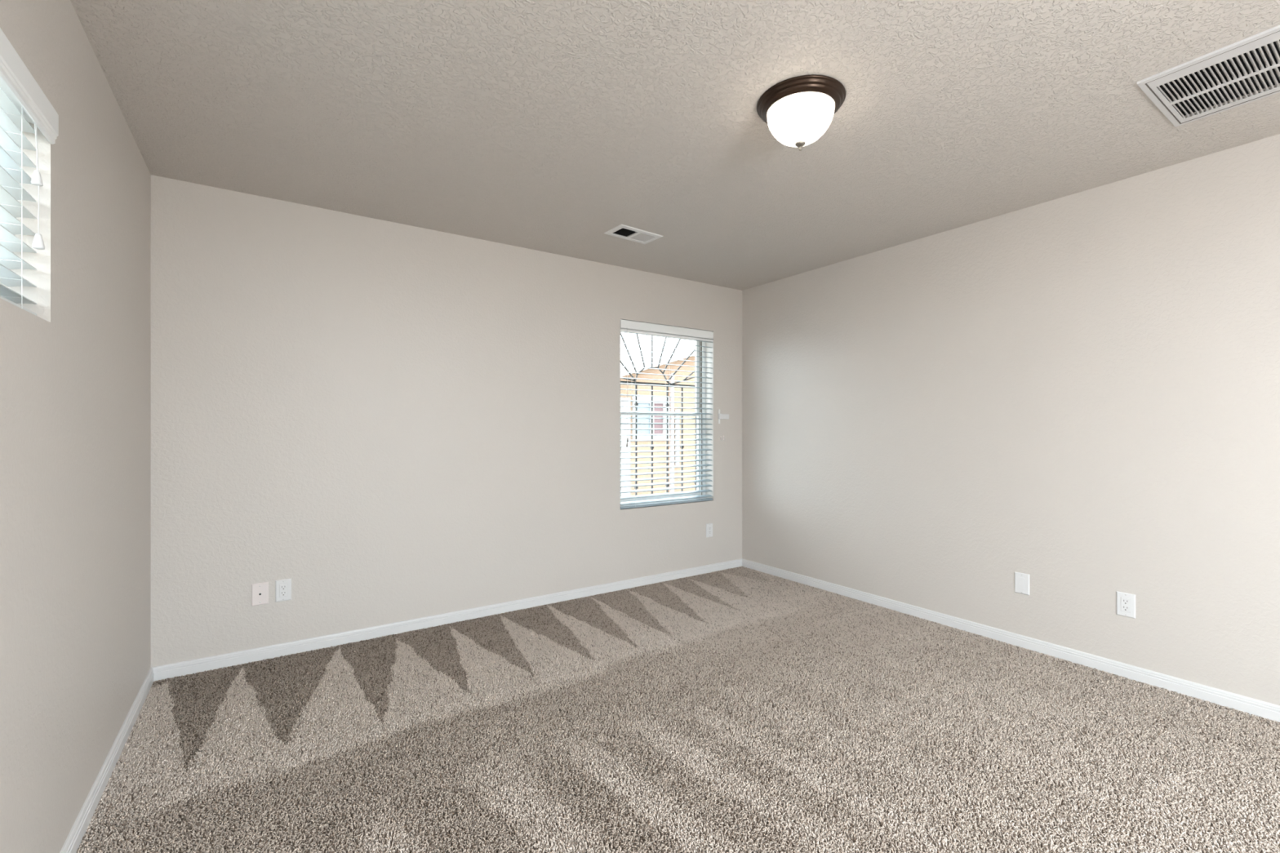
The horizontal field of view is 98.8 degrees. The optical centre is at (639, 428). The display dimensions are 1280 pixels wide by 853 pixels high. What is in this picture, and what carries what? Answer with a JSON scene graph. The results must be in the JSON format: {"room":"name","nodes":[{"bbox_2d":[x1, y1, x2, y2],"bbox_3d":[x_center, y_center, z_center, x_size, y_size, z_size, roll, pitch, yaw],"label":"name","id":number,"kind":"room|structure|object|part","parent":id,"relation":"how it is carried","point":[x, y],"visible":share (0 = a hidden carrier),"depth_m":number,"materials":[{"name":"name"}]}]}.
{"room":"empty bedroom","nodes":[
{"label":"empty bedroom","id":0,"kind":"room"},
{"bbox_2d":[0,0,151,852],"bbox_3d":[-0.991,0.044,0.484,0.160,2.540,5.435,0,0,-34],"label":"wall","id":1,"kind":"structure","parent":0,"point":[75,375],"depth_m":1.56,"materials":[{"name":"grey paint"}]},
{"bbox_2d":[0,27,58,315],"bbox_3d":[-1.299,-0.555,1.029,0.092,0.550,0.917,0,0,-34],"label":"window blind","id":2,"kind":"object","parent":1,"relation":"attached to","point":[23,101],"visible":0.93,"depth_m":1.31,"materials":[{"name":"white plastic"}]},
{"bbox_3d":[-1.510,-0.535,1.305,0.054,0.494,0.003,0,0,-34],"label":"ladder cord","id":3,"kind":"part","parent":2,"relation":"part of","materials":[{"name":"white fabric"}]},
{"bbox_3d":[-1.300,-0.806,1.028,0.044,0.048,0.910,0,0,-34],"label":"head rail","id":4,"kind":"part","parent":2,"relation":"part of","materials":[{"name":"white plastic"}]},
{"bbox_3d":[-1.315,-0.288,1.018,0.050,0.016,0.910,0,0,-34],"label":"rail","id":5,"kind":"part","parent":2,"relation":"part of","materials":[{"name":"white plastic"}]},
{"bbox_3d":[-1.467,-0.681,1.331,0.006,0.123,0.004,0,0,-34],"label":"pull cord","id":6,"kind":"part","parent":2,"relation":"part of","materials":[{"name":"white fabric"}]},
{"bbox_3d":[-1.466,-0.604,1.334,0.006,0.275,0.004,0,0,-34],"label":"pull cord","id":7,"kind":"part","parent":2,"relation":"part of","materials":[{"name":"white fabric"}]},
{"bbox_2d":[59,667,153,852],"bbox_3d":[-0.920,1.189,0.533,0.013,0.074,5.115,0,0,-34],"label":"baseboard","id":8,"kind":"structure","parent":1,"relation":"attached to","point":[77,831],"depth_m":1.86,"materials":[{"name":"white paint"}]},
{"bbox_2d":[151,174,742,666],"bbox_3d":[-0.773,0.044,3.821,3.949,2.540,0.160,0,0,-34],"label":"wall","id":9,"kind":"structure","parent":0,"point":[393,422],"depth_m":3.21,"materials":[{"name":"grey paint"}]},
{"bbox_2d":[251,582,268,606],"bbox_3d":[-2.000,0.871,2.886,0.074,0.115,0.008,0,0,-34],"label":"wall plate","id":10,"kind":"object","parent":9,"relation":"attached to","point":[260,592],"visible":1,"depth_m":2.88,"materials":[{"name":"white plastic"}]},
{"bbox_2d":[275,578,291,602],"bbox_3d":[-1.915,0.868,2.943,0.072,0.115,0.009,0,0,-34],"label":"wall outlet","id":11,"kind":"object","parent":9,"relation":"attached to","point":[282,587],"visible":1,"depth_m":2.94,"materials":[{"name":"white plastic"}]},
{"bbox_2d":[279,583,287,597],"bbox_3d":[-1.913,0.868,2.941,0.035,0.067,0.004,0,0,-34],"label":"receptacle","id":12,"kind":"object","parent":11,"relation":"attached to","point":[282,587],"depth_m":2.94,"materials":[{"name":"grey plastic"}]},
{"bbox_2d":[151,558,742,681],"bbox_3d":[-0.724,1.189,3.749,3.949,0.074,0.013,0,0,-34],"label":"baseboard","id":13,"kind":"structure","parent":9,"relation":"attached to","point":[228,660],"depth_m":3.28,"materials":[{"name":"white paint"}]},
{"bbox_2d":[649,415,653,493],"bbox_3d":[0.073,0.214,4.538,0.033,0.638,0.088,0,0,-34],"label":"bar","id":14,"kind":"object","parent":9,"relation":"in","point":[651,448],"depth_m":4.59,"materials":[{"name":"grey metal"}]},
{"bbox_2d":[620,332,694,412],"bbox_3d":[0.135,-0.453,4.580,0.753,0.619,0.088,0,0,-34],"label":"window grille","id":15,"kind":"object","parent":9,"relation":"in","point":[686,379],"depth_m":4.63,"materials":[{"name":"grey metal"}]},
{"bbox_2d":[620,331,705,506],"bbox_3d":[0.169,-0.109,4.512,0.936,1.446,0.070,0,0,-34],"label":"window","id":16,"kind":"structure","parent":9,"relation":"in","point":[699,343],"depth_m":4.74,"materials":[{"name":"white plastic"}]},
{"bbox_3d":[0.172,0.222,4.507,0.852,0.725,0.022,0,0,-34],"label":"sash","id":17,"kind":"part","parent":16,"relation":"part of","materials":[{"name":"white plastic"}]},
{"bbox_3d":[0.159,-0.456,4.527,0.852,0.693,0.022,0,0,-34],"label":"sash","id":18,"kind":"part","parent":16,"relation":"part of","materials":[{"name":"white plastic"}]},
{"bbox_2d":[620,319,713,509],"bbox_3d":[0.228,-0.110,4.425,0.931,1.440,0.075,0,0,-34],"label":"window blind","id":19,"kind":"object","parent":16,"relation":"attached to","point":[629,326],"visible":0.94,"depth_m":4.39,"materials":[{"name":"white plastic"}]},
{"bbox_3d":[-0.048,-0.090,4.250,0.003,1.384,0.054,0,0,-34],"label":"ladder cord","id":20,"kind":"part","parent":19,"relation":"part of","materials":[{"name":"white fabric"}]},
{"bbox_3d":[0.221,-0.806,4.435,0.924,0.048,0.044,0,0,-34],"label":"head rail","id":21,"kind":"part","parent":19,"relation":"part of","materials":[{"name":"white plastic"}]},
{"bbox_3d":[0.223,0.602,4.433,0.924,0.016,0.050,0,0,-34],"label":"rail","id":22,"kind":"part","parent":19,"relation":"part of","materials":[{"name":"white plastic"}]},
{"bbox_2d":[665,415,669,493],"bbox_3d":[0.204,0.214,4.628,0.034,0.643,0.088,0,0,-34],"label":"bar","id":23,"kind":"object","parent":9,"relation":"in","point":[667,416],"depth_m":4.68,"materials":[{"name":"grey metal"}]},
{"bbox_2d":[680,416,684,491],"bbox_3d":[0.334,0.215,4.716,0.036,0.635,0.088,0,0,-34],"label":"bar","id":24,"kind":"object","parent":9,"relation":"in","point":[682,447],"depth_m":4.77,"materials":[{"name":"grey metal"}]},
{"bbox_2d":[694,416,697,490],"bbox_3d":[0.461,0.215,4.802,0.018,0.639,0.088,0,0,-34],"label":"bar","id":25,"kind":"object","parent":9,"relation":"in","point":[695,483],"depth_m":4.86,"materials":[{"name":"grey metal"}]},
{"bbox_2d":[706,523,712,537],"bbox_3d":[0.590,0.861,4.643,0.072,0.115,0.009,0,0,-34],"label":"wall outlet","id":26,"kind":"object","parent":9,"relation":"attached to","point":[709,526],"visible":1,"depth_m":4.64,"materials":[{"name":"white plastic"}]},
{"bbox_2d":[707,525,711,534],"bbox_3d":[0.591,0.861,4.642,0.037,0.069,0.001,0,0,-34],"label":"receptacle","id":27,"kind":"object","parent":26,"relation":"attached to","point":[709,527],"depth_m":4.64,"materials":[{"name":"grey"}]},
{"bbox_2d":[718,408,728,423],"bbox_3d":[0.719,-0.105,4.721,0.116,0.122,0.026,0,0,-34],"label":"wall bracket","id":28,"kind":"object","parent":9,"relation":"attached to","point":[722,416],"visible":1,"depth_m":4.71,"materials":[{"name":"white plastic"}]},
{"bbox_3d":[0.731,-0.104,4.731,0.084,0.044,0.022,0,0,-34],"label":"arm","id":29,"kind":"part","parent":28,"relation":"part of","materials":[{"name":"white plastic"}]},
{"bbox_2d":[70,0,1279,290],"bbox_3d":[0.709,-1.286,1.638,4.269,0.120,5.435,0,0,-34],"label":"ceiling","id":30,"kind":"structure","parent":0,"point":[553,126],"depth_m":2.09,"materials":[{"name":"grey paint"}]},
{"bbox_2d":[604,224,662,244],"bbox_3d":[-0.039,-1.303,3.462,0.330,0.166,0.192,0,0,-38],"label":"ceiling vent","id":31,"kind":"object","parent":30,"relation":"in","point":[622,231],"visible":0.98,"depth_m":3.47,"materials":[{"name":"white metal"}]},
{"bbox_2d":[756,74,845,151],"bbox_3d":[0.602,-1.134,2.057,0.321,0.182,0.321,0,0,-34],"label":"ceiling light","id":32,"kind":"object","parent":30,"relation":"attached to","point":[798,110],"visible":1,"depth_m":1.97,"materials":[{"name":"white glass"}]},
{"bbox_3d":[0.602,-1.134,2.057,0.242,0.132,0.242,0,0,-34],"label":"lamp shade","id":33,"kind":"part","parent":32,"relation":"part of","materials":[{"name":"white glass"}]},
{"bbox_2d":[1137,25,1279,126],"bbox_3d":[2.173,-1.371,1.761,0.490,0.309,0.762,0,0,-34],"label":"ceiling vent","id":34,"kind":"object","parent":30,"relation":"in","point":[1251,64],"visible":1,"depth_m":1.97,"materials":[{"name":"white metal"}]},
{"bbox_2d":[87,574,1279,852],"bbox_3d":[0.709,1.278,1.638,4.269,0.100,5.435,0,0,-34],"label":"floor","id":35,"kind":"structure","parent":0,"point":[681,778],"depth_m":1.86,"materials":[{"name":"brown carpet"}]},
{"bbox_2d":[76,566,1279,852],"bbox_3d":[0.404,1.219,2.087,3.942,0.014,4.023,0,0,-34],"label":"carpet","id":36,"kind":"structure","parent":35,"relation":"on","point":[726,610],"depth_m":2.10,"materials":[{"name":"beige carpet"}]},
{"bbox_2d":[742,133,1279,706],"bbox_3d":[2.409,0.044,2.792,0.160,2.540,5.435,0,0,-34],"label":"wall","id":37,"kind":"structure","parent":0,"point":[1078,393],"depth_m":2.94,"materials":[{"name":"grey paint"}]},
{"bbox_2d":[742,558,1279,724],"bbox_3d":[2.337,1.189,2.744,0.013,0.074,5.115,0,0,-34],"label":"baseboard","id":38,"kind":"structure","parent":37,"relation":"attached to","point":[1258,708],"depth_m":2.90,"materials":[{"name":"white paint"}]},
{"bbox_2d":[1014,571,1029,595],"bbox_3d":[2.129,0.863,3.055,0.008,0.115,0.072,0,0,-34],"label":"wall plate","id":39,"kind":"object","parent":37,"relation":"attached to","point":[1021,580],"visible":1,"depth_m":3.05,"materials":[{"name":"white plastic"}]},
{"bbox_2d":[1116,591,1135,618],"bbox_3d":[2.379,0.863,2.685,0.009,0.115,0.072,0,0,-34],"label":"wall outlet","id":40,"kind":"object","parent":37,"relation":"attached to","point":[1126,602],"visible":1,"depth_m":2.68,"materials":[{"name":"white plastic"}]},
{"bbox_2d":[1120,596,1130,613],"bbox_3d":[2.377,0.863,2.683,0.004,0.069,0.037,0,0,-34],"label":"receptacle","id":41,"kind":"object","parent":40,"relation":"attached to","point":[1125,601],"depth_m":2.68,"materials":[{"name":"white plastic"}]},
{"label":"outside","id":42,"kind":"structure","parent":0,"visible":0},
{"bbox_3d":[-1.480,1.764,11.082,70.000,0.100,100.000,0,0,-34],"label":"ground","id":43,"kind":"structure","parent":42,"visible":0},
{"bbox_2d":[620,341,695,496],"bbox_3d":[-0.011,-0.661,16.218,9.800,4.750,5.550,0,0,-34],"label":"house","id":44,"kind":"structure","parent":43,"relation":"on","point":[691,347],"depth_m":13.60,"materials":[{"name":"brown paint"}]},
{"bbox_3d":[-0.885,0.489,12.646,1.540,2.450,0.080,0,0,-34],"label":"door panel","id":45,"kind":"part","parent":44,"relation":"part of","materials":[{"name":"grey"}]},
{"bbox_3d":[0.062,-0.236,13.325,0.430,0.780,0.020,0,0,-34],"label":"pane","id":46,"kind":"part","parent":44,"relation":"part of","materials":[{"name":"grey"}]},
{"bbox_3d":[0.438,-0.236,13.580,0.300,0.780,0.020,0,0,-34],"label":"pane","id":47,"kind":"part","parent":44,"relation":"part of","materials":[{"name":"grey"}]}
]}

